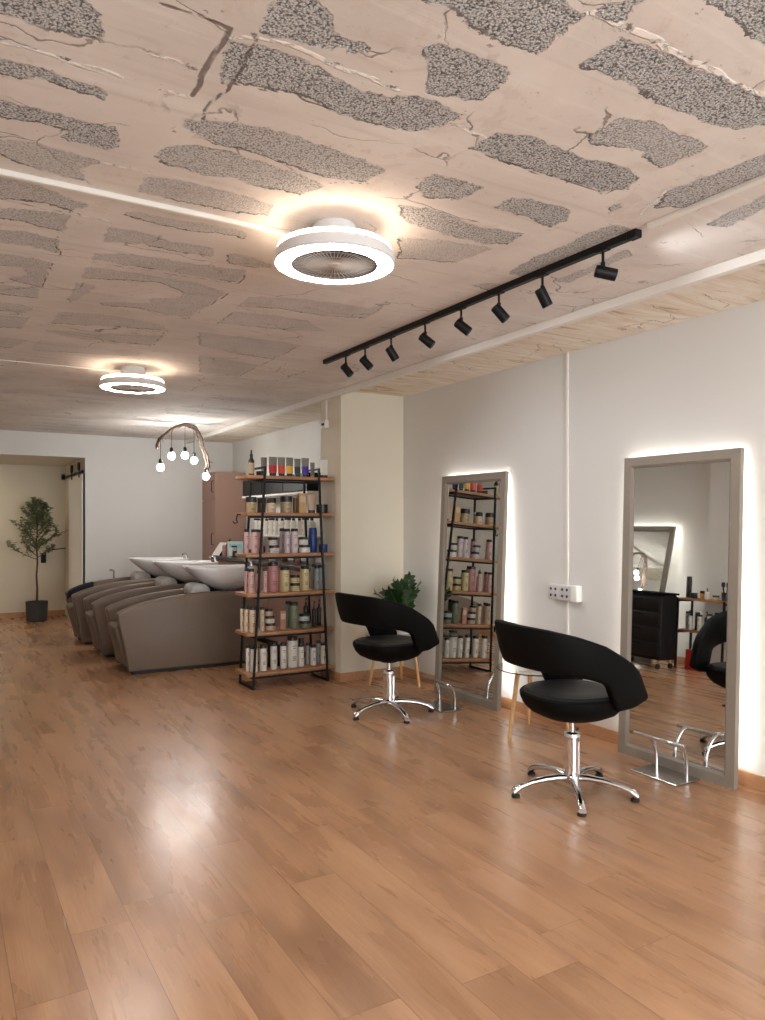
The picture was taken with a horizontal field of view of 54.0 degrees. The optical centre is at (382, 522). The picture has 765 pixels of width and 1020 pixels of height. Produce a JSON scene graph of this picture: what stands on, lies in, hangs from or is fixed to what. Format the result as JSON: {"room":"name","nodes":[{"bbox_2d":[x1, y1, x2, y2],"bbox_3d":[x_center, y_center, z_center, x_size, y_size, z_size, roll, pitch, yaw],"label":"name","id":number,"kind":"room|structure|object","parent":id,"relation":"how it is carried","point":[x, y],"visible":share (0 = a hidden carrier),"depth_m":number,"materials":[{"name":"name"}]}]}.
{"room":"salon","nodes":[
{"label":"salon","id":0,"kind":"room"},
{"bbox_2d":[0,464,64,612],"bbox_3d":[-5.742,0.200,10.983,2.270,2.400,0.150,0,0,-31],"label":"wall","id":1,"kind":"structure","parent":0,"point":[18,483],"depth_m":11.17,"materials":[{"name":"beige paint"}]},
{"bbox_2d":[0,610,64,618],"bbox_3d":[-5.756,1.360,10.880,2.140,0.080,0.013,0,0,-31],"label":"baseboard","id":2,"kind":"structure","parent":1,"relation":"attached to","point":[50,612],"depth_m":11.11,"materials":[{"name":"brown wood"}]},
{"bbox_2d":[0,455,82,465],"bbox_3d":[-5.330,-0.931,10.164,2.140,0.138,1.680,0,0,-31],"label":"wall","id":3,"kind":"structure","parent":0,"point":[4,459],"depth_m":10.34,"materials":[{"name":"beige paint"}]},
{"bbox_2d":[65,458,83,616],"bbox_3d":[-4.355,0.200,10.745,0.130,2.400,1.680,0,0,-31],"label":"wall","id":4,"kind":"structure","parent":0,"point":[67,468],"depth_m":11.21,"materials":[{"name":"beige paint"}]},
{"bbox_2d":[61,462,84,618],"bbox_3d":[-4.388,0.285,10.609,0.065,2.206,1.680,0,0,-31],"label":"sliding door","id":5,"kind":"structure","parent":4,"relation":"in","point":[76,483],"depth_m":10.28,"materials":[{"name":"white paint"}]},
{"bbox_2d":[0,430,232,582],"bbox_3d":[-4.002,0.068,9.908,4.161,2.665,0.120,0,0,-31],"label":"wall","id":6,"kind":"structure","parent":0,"point":[133,508],"depth_m":10.20,"materials":[{"name":"white paint"}]},
{"bbox_2d":[321,392,402,672],"bbox_3d":[-0.189,0.117,6.935,0.651,2.565,0.400,0,0,-31],"label":"wall column","id":7,"kind":"structure","parent":0,"point":[362,444],"depth_m":6.74,"materials":[{"name":"beige paint"}]},
{"bbox_2d":[320,666,402,681],"bbox_3d":[-0.197,1.360,6.922,0.651,0.080,0.413,0,0,-31],"label":"baseboard","id":8,"kind":"structure","parent":7,"relation":"attached to","point":[377,673],"depth_m":6.70,"materials":[{"name":"brown wood"}]},
{"bbox_2d":[0,0,764,442],"bbox_3d":[-0.671,-1.215,4.314,4.161,0.100,12.900,0,0,-31],"label":"ceiling","id":9,"kind":"structure","parent":0,"point":[490,144],"depth_m":2.55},
{"bbox_2d":[0,359,120,371],"bbox_3d":[-2.703,-1.161,5.351,1.730,0.007,0.012,0,0,-31],"label":"trim","id":10,"kind":"structure","parent":9,"relation":"attached to","point":[0,359],"depth_m":5.54,"materials":[{"name":"white plastic"}]},
{"bbox_2d":[99,366,165,393],"bbox_3d":[-1.874,-1.087,5.634,0.476,0.157,0.476,0,0,-31],"label":"ceiling fan light","id":11,"kind":"object","parent":9,"relation":"attached to","point":[132,379],"visible":1,"depth_m":5.55,"materials":[{"name":"white paint"}]},
{"bbox_2d":[101,374,163,381],"bbox_3d":[-1.874,-1.066,5.634,0.455,0.024,0.455,0,0,-31],"label":"diffuser","id":12,"kind":"object","parent":11,"relation":"attached to","point":[112,377],"depth_m":5.43,"materials":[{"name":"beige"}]},
{"bbox_2d":[110,385,154,390],"bbox_3d":[-1.874,-1.016,5.634,0.338,0.010,0.338,0,0,-31],"label":"grille","id":13,"kind":"object","parent":11,"relation":"attached to","point":[112,387],"depth_m":5.64,"materials":[{"name":"metal"}]},
{"bbox_2d":[100,383,164,393],"bbox_3d":[-1.874,-1.010,5.634,0.460,0.005,0.460,0,0,-31],"label":"diffuser","id":14,"kind":"object","parent":11,"relation":"attached to","point":[144,388],"depth_m":5.62,"materials":[{"name":"white"}]},
{"bbox_2d":[0,168,292,235],"bbox_3d":[-1.059,-1.155,2.587,1.727,0.020,0.022,0,0,-31],"label":"trim","id":15,"kind":"structure","parent":9,"relation":"attached to","point":[3,172],"depth_m":2.69,"materials":[{"name":"white plastic"}]},
{"bbox_2d":[155,423,212,479],"bbox_3d":[-2.305,-0.839,8.719,0.671,0.662,0.161,0,0,-31],"label":"chandelier","id":16,"kind":"object","parent":9,"relation":"hanging from","point":[171,455],"visible":1,"depth_m":8.73,"materials":[{"name":"brown wood"}]},
{"bbox_2d":[273,218,394,283],"bbox_3d":[-0.188,-1.087,2.943,0.476,0.157,0.476,0,0,-31],"label":"ceiling fan light","id":17,"kind":"object","parent":9,"relation":"attached to","point":[333,251],"visible":1,"depth_m":2.87,"materials":[{"name":"white paint"}]},
{"bbox_2d":[277,226,390,247],"bbox_3d":[-0.188,-1.066,2.943,0.455,0.024,0.455,0,0,-31],"label":"diffuser","id":18,"kind":"object","parent":17,"relation":"attached to","point":[328,230],"depth_m":2.74,"materials":[{"name":"beige"}]},
{"bbox_2d":[292,250,375,277],"bbox_3d":[-0.188,-1.016,2.943,0.338,0.010,0.338,0,0,-31],"label":"grille","id":19,"kind":"object","parent":17,"relation":"attached to","point":[308,270],"depth_m":2.95,"materials":[{"name":"metal"}]},
{"bbox_2d":[276,244,392,283],"bbox_3d":[-0.188,-1.010,2.943,0.460,0.005,0.460,0,0,-31],"label":"diffuser","id":20,"kind":"object","parent":17,"relation":"attached to","point":[285,255],"depth_m":2.92,"materials":[{"name":"white"}]},
{"bbox_2d":[323,228,641,377],"bbox_3d":[0.306,-1.075,4.168,0.098,0.181,2.790,0,0,-31],"label":"track light","id":21,"kind":"object","parent":9,"relation":"attached to","point":[602,271],"visible":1,"depth_m":3.69,"materials":[{"name":"black"}]},
{"bbox_2d":[647,174,764,228],"bbox_3d":[2.157,-1.156,1.040,0.026,0.018,4.380,0,0,-31],"label":"trim","id":22,"kind":"structure","parent":9,"relation":"attached to","point":[760,179],"depth_m":2.68,"materials":[{"name":"white plastic"}]},
{"bbox_2d":[0,615,764,1019],"bbox_3d":[-1.170,1.460,5.152,4.461,0.120,15.150,0,0,-31],"label":"floor","id":23,"kind":"structure","parent":0,"point":[197,843],"depth_m":3.08,"materials":[{"name":"brown wood"}]},
{"bbox_2d":[6,497,67,621],"bbox_3d":[-4.991,0.511,10.686,0.633,1.779,0.770,0,0,34],"label":"tree","id":24,"kind":"object","parent":23,"relation":"on","point":[36,610],"visible":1,"depth_m":10.66,"materials":[{"name":"green plant"}]},
{"bbox_2d":[65,553,188,644],"bbox_3d":[-3.072,0.886,9.149,1.416,1.027,0.605,0,0,-31],"label":"chair","id":25,"kind":"object","parent":23,"relation":"on","point":[75,607],"visible":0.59,"depth_m":8.88,"materials":[{"name":"beige leather"}]},
{"bbox_2d":[67,582,93,599],"bbox_3d":[-3.667,0.835,9.084,0.300,0.233,0.122,0,0,-31],"label":"hand towel","id":26,"kind":"object","parent":25,"relation":"on","point":[75,589],"visible":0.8,"depth_m":9.03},
{"bbox_2d":[128,557,188,576],"bbox_3d":[-2.787,0.554,9.322,0.692,0.259,0.524,0,0,-31],"label":"basin","id":27,"kind":"object","parent":25,"relation":"in","point":[146,564],"depth_m":9.11,"materials":[{"name":"white ceramic"}]},
{"bbox_2d":[83,555,218,656],"bbox_3d":[-2.522,0.886,8.324,1.416,1.027,0.605,0,0,-31],"label":"chair","id":28,"kind":"object","parent":23,"relation":"on","point":[95,604],"visible":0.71,"depth_m":8.11,"materials":[{"name":"beige leather"}]},
{"bbox_2d":[152,560,218,582],"bbox_3d":[-2.237,0.554,8.497,0.692,0.259,0.524,0,0,-31],"label":"basin","id":29,"kind":"object","parent":28,"relation":"in","point":[174,569],"depth_m":8.29,"materials":[{"name":"white ceramic"}]},
{"bbox_2d":[105,559,255,674],"bbox_3d":[-1.955,0.886,7.439,1.416,1.027,0.605,0,0,-31],"label":"chair","id":30,"kind":"object","parent":23,"relation":"on","point":[193,626],"visible":0.86,"depth_m":7.20,"materials":[{"name":"beige leather"}]},
{"bbox_2d":[182,564,254,589],"bbox_3d":[-1.670,0.554,7.612,0.692,0.259,0.524,0,0,-31],"label":"basin","id":31,"kind":"object","parent":30,"relation":"in","point":[213,577],"depth_m":7.42,"materials":[{"name":"white ceramic"}]},
{"bbox_2d":[202,472,245,561],"bbox_3d":[-2.247,0.350,10.536,0.471,2.100,0.564,0,0,-31],"label":"tall cabinet","id":32,"kind":"object","parent":23,"relation":"on","point":[222,495],"visible":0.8,"depth_m":10.32,"materials":[{"name":"pink laminate"}]},
{"bbox_2d":[213,560,320,656],"bbox_3d":[-1.265,0.943,8.858,0.500,0.915,3.316,0,0,-31],"label":"base cabinet","id":33,"kind":"object","parent":23,"relation":"on","point":[277,604],"visible":0.18,"depth_m":8.19,"materials":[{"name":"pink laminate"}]},
{"bbox_2d":[211,556,320,571],"bbox_3d":[-1.251,0.465,8.855,0.511,0.039,3.336,0,0,-31],"label":"countertop","id":34,"kind":"structure","parent":33,"relation":"on","point":[289,563],"depth_m":8.67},
{"bbox_2d":[212,539,230,555],"bbox_3d":[-2.166,0.328,10.084,0.203,0.224,0.168,0,0,-42],"label":"holder","id":35,"kind":"object","parent":34,"relation":"on","point":[218,551],"visible":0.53,"depth_m":10.08,"materials":[{"name":"white plastic"}]},
{"bbox_2d":[227,541,242,556],"bbox_3d":[-1.949,0.344,9.919,0.200,0.200,0.121,0,0,-16],"label":"product box","id":36,"kind":"object","parent":34,"relation":"on","point":[239,544],"visible":0.7,"depth_m":9.88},
{"bbox_2d":[232,466,332,689],"bbox_3d":[-0.892,0.460,6.586,0.882,1.880,0.337,0,0,-31],"label":"ladder shelf","id":37,"kind":"object","parent":23,"relation":"on","point":[264,478],"visible":0.94,"depth_m":6.49,"materials":[{"name":"brown wood"}]},
{"bbox_2d":[240,605,243,630],"bbox_3d":[-1.205,0.817,6.434,0.032,0.218,0.033,0,0,-31],"label":"shampoo bottle","id":38,"kind":"object","parent":37,"relation":"on","point":[241,606],"visible":1,"depth_m":6.42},
{"bbox_2d":[244,606,248,631],"bbox_3d":[-1.162,0.818,6.402,0.039,0.217,0.040,0,0,-31],"label":"shampoo bottle","id":39,"kind":"object","parent":37,"relation":"on","point":[246,608],"visible":1,"depth_m":6.39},
{"bbox_2d":[244,529,248,553],"bbox_3d":[-1.165,0.157,6.423,0.042,0.209,0.043,0,0,-31],"label":"shampoo bottle","id":40,"kind":"object","parent":37,"relation":"on","point":[246,531],"visible":1,"depth_m":6.41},
{"bbox_2d":[244,568,248,592],"bbox_3d":[-1.165,0.492,6.434,0.040,0.209,0.040,0,0,-31],"label":"shampoo bottle","id":41,"kind":"object","parent":37,"relation":"on","point":[245,569],"visible":0.84,"depth_m":6.42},
{"bbox_2d":[246,645,249,671],"bbox_3d":[-1.151,1.154,6.408,0.035,0.226,0.036,0,0,-31],"label":"shampoo bottle","id":42,"kind":"object","parent":37,"relation":"on","point":[247,646],"visible":1,"depth_m":6.39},
{"bbox_2d":[248,569,253,592],"bbox_3d":[-1.115,0.493,6.371,0.053,0.207,0.054,0,0,-31],"label":"shampoo bottle","id":43,"kind":"object","parent":37,"relation":"on","point":[250,571],"visible":1,"depth_m":6.35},
{"bbox_2d":[248,450,253,474],"bbox_3d":[-1.114,-0.512,6.372,0.052,0.218,0.052,0,0,-31],"label":"oil bottle","id":44,"kind":"object","parent":37,"relation":"on","point":[251,460],"visible":0.93,"depth_m":6.35,"materials":[{"name":"gold glass"}]},
{"bbox_2d":[246,497,256,512],"bbox_3d":[-1.125,-0.156,6.424,0.094,0.135,0.094,0,0,-31],"label":"jar","id":45,"kind":"object","parent":37,"relation":"on","point":[251,502],"visible":0.94,"depth_m":6.38,"materials":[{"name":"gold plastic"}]},
{"bbox_2d":[249,606,255,632],"bbox_3d":[-1.103,0.819,6.367,0.056,0.215,0.056,0,0,-31],"label":"shampoo bottle","id":46,"kind":"object","parent":37,"relation":"on","point":[252,612],"visible":0.98,"depth_m":6.34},
{"bbox_2d":[250,645,257,672],"bbox_3d":[-1.093,1.154,6.373,0.062,0.224,0.062,0,0,-31],"label":"shampoo bottle","id":47,"kind":"object","parent":37,"relation":"on","point":[251,646],"visible":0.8,"depth_m":6.36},
{"bbox_2d":[251,529,257,553],"bbox_3d":[-1.090,0.158,6.397,0.065,0.208,0.065,0,0,-31],"label":"shampoo bottle","id":48,"kind":"object","parent":37,"relation":"on","point":[254,532],"visible":1,"depth_m":6.37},
{"bbox_2d":[257,498,265,512],"bbox_3d":[-1.055,-0.153,6.535,0.074,0.128,0.074,0,0,-31],"label":"jar","id":49,"kind":"object","parent":37,"relation":"on","point":[259,500],"visible":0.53,"depth_m":6.51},
{"bbox_2d":[260,607,263,630],"bbox_3d":[-1.033,0.822,6.432,0.040,0.208,0.040,0,0,-31],"label":"shampoo bottle","id":50,"kind":"object","parent":37,"relation":"on","point":[261,608],"visible":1,"depth_m":6.42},
{"bbox_2d":[259,645,266,670],"bbox_3d":[-1.027,1.158,6.447,0.063,0.218,0.063,0,0,-31],"label":"shampoo bottle","id":51,"kind":"object","parent":37,"relation":"on","point":[262,650],"visible":1,"depth_m":6.42,"materials":[{"name":"plastic"}]},
{"bbox_2d":[263,568,266,592],"bbox_3d":[-1.010,0.492,6.446,0.037,0.209,0.038,0,0,-31],"label":"shampoo bottle","id":52,"kind":"object","parent":37,"relation":"on","point":[264,569],"visible":1,"depth_m":6.43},
{"bbox_2d":[267,498,275,512],"bbox_3d":[-0.962,-0.152,6.486,0.078,0.127,0.078,0,0,-31],"label":"jar","id":53,"kind":"object","parent":37,"relation":"on","point":[271,502],"visible":1,"depth_m":6.45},
{"bbox_2d":[267,562,277,591],"bbox_3d":[-0.955,0.469,6.525,0.099,0.255,0.100,0,0,-31],"label":"shampoo bottle","id":54,"kind":"object","parent":37,"relation":"on","point":[272,567],"visible":0.99,"depth_m":6.48,"materials":[{"name":"plastic"}]},
{"bbox_2d":[269,457,276,475],"bbox_3d":[-0.949,-0.488,6.493,0.061,0.170,0.058,0,0,9],"label":"tube","id":55,"kind":"object","parent":37,"relation":"on","point":[272,460],"visible":0.91,"depth_m":6.48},
{"bbox_2d":[270,642,276,669],"bbox_3d":[-0.945,1.153,6.508,0.058,0.228,0.059,0,0,-31],"label":"shampoo bottle","id":56,"kind":"object","parent":37,"relation":"on","point":[273,645],"visible":1,"depth_m":6.48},
{"bbox_2d":[269,545,278,552],"bbox_3d":[-0.938,0.228,6.489,0.090,0.068,0.090,0,0,-31],"label":"jar","id":57,"kind":"object","parent":37,"relation":"on","point":[272,548],"visible":0.98,"depth_m":6.45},
{"bbox_2d":[277,641,281,665],"bbox_3d":[-0.914,1.159,6.666,0.040,0.215,0.041,0,0,-31],"label":"shampoo bottle","id":58,"kind":"object","parent":37,"relation":"on","point":[279,642],"visible":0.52,"depth_m":6.65,"materials":[{"name":"black plastic"}]},
{"bbox_2d":[278,457,284,475],"bbox_3d":[-0.882,-0.489,6.545,0.056,0.171,0.054,0,0,9],"label":"tube","id":59,"kind":"object","parent":37,"relation":"on","point":[281,460],"visible":0.89,"depth_m":6.53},
{"bbox_2d":[279,528,283,552],"bbox_3d":[-0.892,0.154,6.655,0.045,0.215,0.045,0,0,-31],"label":"shampoo bottle","id":60,"kind":"object","parent":37,"relation":"on","point":[281,532],"visible":0.92,"depth_m":6.64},
{"bbox_2d":[279,610,285,629],"bbox_3d":[-0.872,0.845,6.539,0.053,0.162,0.033,0,0,-31],"label":"product box","id":61,"kind":"object","parent":37,"relation":"on","point":[282,614],"visible":1,"depth_m":6.53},
{"bbox_2d":[280,642,286,668],"bbox_3d":[-0.867,1.156,6.554,0.058,0.220,0.058,0,0,-31],"label":"shampoo bottle","id":62,"kind":"object","parent":37,"relation":"on","point":[283,648],"visible":1,"depth_m":6.53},
{"bbox_2d":[280,567,288,591],"bbox_3d":[-0.855,0.491,6.550,0.083,0.211,0.083,0,0,-31],"label":"shampoo bottle","id":63,"kind":"object","parent":37,"relation":"on","point":[284,571],"visible":1,"depth_m":6.51,"materials":[{"name":"plastic"}]},
{"bbox_2d":[280,496,291,512],"bbox_3d":[-0.849,-0.162,6.599,0.105,0.146,0.105,0,0,-31],"label":"jar","id":64,"kind":"object","parent":37,"relation":"on","point":[285,501],"visible":0.98,"depth_m":6.56,"materials":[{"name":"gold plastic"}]},
{"bbox_2d":[284,529,289,552],"bbox_3d":[-0.836,0.156,6.561,0.056,0.212,0.057,0,0,-31],"label":"shampoo bottle","id":65,"kind":"object","parent":37,"relation":"on","point":[286,531],"visible":0.99,"depth_m":6.54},
{"bbox_2d":[285,601,290,627],"bbox_3d":[-0.840,0.810,6.675,0.054,0.233,0.055,0,0,-31],"label":"shampoo bottle","id":66,"kind":"object","parent":37,"relation":"on","point":[287,603],"visible":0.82,"depth_m":6.65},
{"bbox_2d":[286,457,292,475],"bbox_3d":[-0.817,-0.489,6.584,0.053,0.172,0.051,0,0,9],"label":"tube","id":67,"kind":"object","parent":37,"relation":"on","point":[289,461],"visible":0.91,"depth_m":6.57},
{"bbox_2d":[287,636,297,667],"bbox_3d":[-0.794,1.133,6.609,0.095,0.266,0.095,0,0,-31],"label":"shampoo bottle","id":68,"kind":"object","parent":37,"relation":"on","point":[292,642],"visible":0.98,"depth_m":6.57,"materials":[{"name":"plastic"}]},
{"bbox_2d":[289,602,297,628],"bbox_3d":[-0.782,0.811,6.605,0.078,0.231,0.079,0,0,-31],"label":"shampoo bottle","id":69,"kind":"object","parent":37,"relation":"on","point":[293,607],"visible":1,"depth_m":6.57,"materials":[{"name":"plastic"}]},
{"bbox_2d":[291,529,297,552],"bbox_3d":[-0.775,0.155,6.597,0.066,0.213,0.066,0,0,-31],"label":"shampoo bottle","id":70,"kind":"object","parent":37,"relation":"on","point":[294,532],"visible":1,"depth_m":6.57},
{"bbox_2d":[290,583,299,590],"bbox_3d":[-0.771,0.562,6.599,0.087,0.069,0.087,0,0,-31],"label":"jar","id":71,"kind":"object","parent":37,"relation":"on","point":[293,586],"visible":0.98,"depth_m":6.56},
{"bbox_2d":[290,575,299,582],"bbox_3d":[-0.771,0.491,6.599,0.087,0.069,0.087,0,0,-31],"label":"jar","id":72,"kind":"object","parent":71,"relation":"on","point":[293,578],"visible":1,"depth_m":6.56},
{"bbox_2d":[293,496,297,512],"bbox_3d":[-0.775,-0.164,6.655,0.046,0.152,0.046,0,0,-31],"label":"shampoo bottle","id":73,"kind":"object","parent":37,"relation":"on","point":[295,498],"visible":0.91,"depth_m":6.64,"materials":[{"name":"brown plastic"}]},
{"bbox_2d":[294,459,300,476],"bbox_3d":[-0.752,-0.485,6.622,0.049,0.164,0.047,0,0,9],"label":"tube","id":74,"kind":"object","parent":37,"relation":"on","point":[296,461],"visible":0.91,"depth_m":6.61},
{"bbox_2d":[298,643,303,666],"bbox_3d":[-0.721,1.169,6.641,0.055,0.196,0.055,0,0,-31],"label":"shampoo bottle","id":75,"kind":"object","parent":37,"relation":"on","point":[300,646],"visible":1,"depth_m":6.62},
{"bbox_2d":[298,493,305,512],"bbox_3d":[-0.713,-0.175,6.634,0.067,0.173,0.041,0,0,-31],"label":"product box","id":76,"kind":"object","parent":37,"relation":"on","point":[301,496],"visible":0.98,"depth_m":6.62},
{"bbox_2d":[300,566,308,590],"bbox_3d":[-0.691,0.489,6.659,0.079,0.214,0.080,0,0,-31],"label":"shampoo bottle","id":77,"kind":"object","parent":37,"relation":"on","point":[304,571],"visible":1,"depth_m":6.62,"materials":[{"name":"plastic"}]},
{"bbox_2d":[299,545,309,552],"bbox_3d":[-0.691,0.227,6.647,0.101,0.069,0.101,0,0,-31],"label":"jar","id":78,"kind":"object","parent":37,"relation":"on","point":[302,548],"visible":0.97,"depth_m":6.60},
{"bbox_2d":[298,537,307,544],"bbox_3d":[-0.703,0.158,6.640,0.085,0.069,0.085,0,0,-31],"label":"jar","id":79,"kind":"object","parent":78,"relation":"on","point":[301,540],"visible":1,"depth_m":6.60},
{"bbox_2d":[301,458,308,476],"bbox_3d":[-0.687,-0.490,6.661,0.059,0.173,0.057,0,0,9],"label":"tube","id":80,"kind":"object","parent":37,"relation":"on","point":[305,461],"visible":0.89,"depth_m":6.65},
{"bbox_2d":[299,620,310,627],"bbox_3d":[-0.686,0.896,6.651,0.105,0.060,0.105,0,0,-31],"label":"jar","id":81,"kind":"object","parent":37,"relation":"on","point":[302,624],"visible":0.95,"depth_m":6.61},
{"bbox_2d":[299,613,309,620],"bbox_3d":[-0.694,0.834,6.646,0.094,0.060,0.094,0,0,-31],"label":"jar","id":82,"kind":"object","parent":81,"relation":"on","point":[302,616],"visible":1,"depth_m":6.61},
{"bbox_2d":[305,642,309,663],"bbox_3d":[-0.670,1.172,6.741,0.045,0.190,0.045,0,0,-31],"label":"shampoo bottle","id":83,"kind":"object","parent":37,"relation":"on","point":[307,646],"visible":0.97,"depth_m":6.72,"materials":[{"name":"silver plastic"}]},
{"bbox_2d":[307,495,315,512],"bbox_3d":[-0.635,-0.171,6.716,0.065,0.166,0.063,0,0,11],"label":"tube","id":84,"kind":"object","parent":37,"relation":"on","point":[311,499],"visible":0.86,"depth_m":6.70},
{"bbox_2d":[308,528,316,551],"bbox_3d":[-0.629,0.153,6.765,0.078,0.217,0.078,0,0,-31],"label":"shampoo bottle","id":85,"kind":"object","parent":37,"relation":"on","point":[312,533],"visible":0.94,"depth_m":6.73,"materials":[{"name":"plastic"}]},
{"bbox_2d":[310,644,315,665],"bbox_3d":[-0.618,1.177,6.690,0.056,0.179,0.056,0,0,-31],"label":"shampoo bottle","id":86,"kind":"object","parent":37,"relation":"on","point":[313,646],"visible":1,"depth_m":6.67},
{"bbox_2d":[311,564,314,588],"bbox_3d":[-0.631,0.483,6.799,0.038,0.228,0.038,0,0,-31],"label":"shampoo bottle","id":87,"kind":"object","parent":37,"relation":"on","point":[312,565],"visible":0.75,"depth_m":6.78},
{"bbox_2d":[312,601,315,626],"bbox_3d":[-0.612,0.811,6.705,0.039,0.230,0.041,0,0,-31],"label":"pump bottle","id":88,"kind":"object","parent":37,"relation":"on","point":[313,608],"visible":1,"depth_m":6.69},
{"bbox_2d":[314,565,319,589],"bbox_3d":[-0.588,0.489,6.720,0.050,0.216,0.050,0,0,-31],"label":"shampoo bottle","id":89,"kind":"object","parent":37,"relation":"on","point":[316,567],"visible":1,"depth_m":6.70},
{"bbox_2d":[316,640,320,662],"bbox_3d":[-0.581,1.166,6.806,0.038,0.200,0.038,0,0,-31],"label":"shampoo bottle","id":90,"kind":"object","parent":37,"relation":"on","point":[318,643],"visible":0.99,"depth_m":6.79,"materials":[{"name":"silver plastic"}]},
{"bbox_2d":[317,600,320,625],"bbox_3d":[-0.576,0.810,6.796,0.042,0.233,0.045,0,0,-31],"label":"pump bottle","id":91,"kind":"object","parent":37,"relation":"on","point":[318,607],"visible":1,"depth_m":6.78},
{"bbox_2d":[316,504,327,512],"bbox_3d":[-0.546,-0.128,6.757,0.105,0.079,0.105,0,0,-31],"label":"jar","id":92,"kind":"object","parent":37,"relation":"on","point":[324,506],"visible":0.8,"depth_m":6.72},
{"bbox_2d":[320,642,325,663],"bbox_3d":[-0.534,1.172,6.752,0.049,0.190,0.049,0,0,-31],"label":"shampoo bottle","id":93,"kind":"object","parent":37,"relation":"on","point":[322,646],"visible":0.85,"depth_m":6.73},
{"bbox_2d":[335,592,438,723],"bbox_3d":[0.006,0.951,5.509,0.683,0.899,0.648,0,0,-36],"label":"salon chair","id":94,"kind":"object","parent":23,"relation":"on","point":[381,618],"visible":1,"depth_m":5.33,"materials":[{"name":"black leather"}]},
{"bbox_2d":[365,630,420,687],"bbox_3d":[0.115,1.181,6.493,0.532,0.442,0.532,0,0,-31],"label":"side table","id":95,"kind":"object","parent":23,"relation":"on","point":[367,633],"visible":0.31,"depth_m":6.46,"materials":[{"name":"brown wood"}]},
{"bbox_2d":[373,572,421,634],"bbox_3d":[0.142,0.690,6.516,0.417,0.539,0.424,0,0,12],"label":"potted plant","id":96,"kind":"object","parent":95,"relation":"on","point":[401,593],"visible":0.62,"depth_m":6.43,"materials":[{"name":"green plant"}]},
{"bbox_2d":[422,675,463,712],"bbox_3d":[0.446,1.291,5.701,0.200,0.218,0.334,0,0,-31],"label":"footrest","id":97,"kind":"object","parent":23,"relation":"on","point":[440,706],"visible":0.98,"depth_m":5.66,"materials":[{"name":"metal"}]},
{"bbox_2d":[434,471,508,710],"bbox_3d":[0.696,0.507,5.946,0.129,1.790,0.800,0,0,-32],"label":"leaning mirror","id":98,"kind":"object","parent":23,"relation":"on","point":[474,507],"visible":0.97,"depth_m":5.91,"materials":[{"name":"grey mirror"}]},
{"bbox_2d":[496,662,568,738],"bbox_3d":[1.024,1.181,4.986,0.532,0.442,0.532,0,0,-31],"label":"side table","id":99,"kind":"object","parent":23,"relation":"on","point":[506,667],"visible":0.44,"depth_m":4.88,"materials":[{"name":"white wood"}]},
{"bbox_2d":[494,619,647,816],"bbox_3d":[0.943,0.951,3.883,0.697,0.899,0.653,0,0,-23],"label":"salon chair","id":100,"kind":"object","parent":23,"relation":"on","point":[563,661],"visible":1,"depth_m":3.67,"materials":[{"name":"black leather"}]},
{"bbox_2d":[630,730,699,786],"bbox_3d":[1.566,1.291,4.162,0.200,0.218,0.334,0,0,-31],"label":"footrest","id":101,"kind":"object","parent":23,"relation":"on","point":[655,771],"visible":1,"depth_m":4.13,"materials":[{"name":"metal"}]},
{"bbox_2d":[618,448,744,789],"bbox_3d":[1.688,0.501,4.291,0.107,1.800,0.770,0,0,-32],"label":"leaning mirror","id":102,"kind":"object","parent":23,"relation":"on","point":[682,546],"visible":1,"depth_m":4.23,"materials":[{"name":"grey mirror"}]},
{"bbox_2d":[233,300,764,775],"bbox_3d":[1.181,0.068,5.417,0.150,2.665,13.200,0,0,-31],"label":"wall","id":103,"kind":"structure","parent":0,"point":[696,384],"depth_m":5.00,"materials":[{"name":"white paint"}]},
{"bbox_2d":[242,472,320,498],"bbox_3d":[-1.161,-0.427,8.887,0.323,0.225,2.020,0,0,-31],"label":"upper cabinet","id":104,"kind":"object","parent":103,"relation":"attached to","point":[272,490],"visible":0.57,"depth_m":8.61,"materials":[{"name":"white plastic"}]},
{"bbox_2d":[249,534,319,537],"bbox_3d":[-1.165,0.153,8.966,0.251,0.023,1.900,0,0,-31],"label":"wall shelf","id":105,"kind":"object","parent":103,"relation":"attached to","point":[266,535],"visible":0.26,"depth_m":8.92,"materials":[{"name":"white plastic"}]},
{"bbox_2d":[268,518,274,534],"bbox_3d":[-1.369,0.042,9.258,0.086,0.200,0.085,0,0,-31],"label":"shampoo bottle","id":106,"kind":"object","parent":105,"relation":"on","point":[270,520],"visible":0.93,"depth_m":9.22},
{"bbox_2d":[273,518,278,534],"bbox_3d":[-1.286,0.023,9.115,0.089,0.237,0.085,0,0,-31],"label":"pump bottle","id":107,"kind":"object","parent":105,"relation":"on","point":[276,522],"visible":0.78,"depth_m":9.08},
{"bbox_2d":[296,518,301,534],"bbox_3d":[-0.949,0.023,8.548,0.089,0.237,0.085,0,0,-31],"label":"pump bottle","id":108,"kind":"object","parent":105,"relation":"on","point":[299,522],"visible":0.59,"depth_m":8.51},
{"bbox_2d":[185,248,764,443],"bbox_3d":[0.540,-1.142,5.035,0.044,0.046,12.900,0,0,-31],"label":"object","id":109,"kind":"structure","parent":103,"relation":"attached to","point":[757,257],"depth_m":4.32,"materials":[{"name":"white plastic"}]},
{"bbox_2d":[548,584,581,601],"bbox_3d":[1.256,0.471,5.096,0.051,0.110,0.310,0,0,-31],"label":"wall outlet","id":110,"kind":"object","parent":103,"relation":"attached to","point":[571,593],"visible":1,"depth_m":5.08,"materials":[{"name":"plastic"}]},
{"bbox_2d":[566,352,568,634],"bbox_3d":[1.263,0.077,5.120,0.014,2.485,0.022,0,0,-31],"label":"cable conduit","id":111,"kind":"structure","parent":103,"relation":"attached to","point":[567,353],"depth_m":5.11,"materials":[{"name":"white plastic"}]},
{"bbox_2d":[403,666,764,791],"bbox_3d":[2.122,1.360,3.678,0.013,0.080,8.950,0,0,-31],"label":"baseboard","id":112,"kind":"structure","parent":103,"relation":"attached to","point":[749,779],"depth_m":4.92,"materials":[{"name":"brown wood"}]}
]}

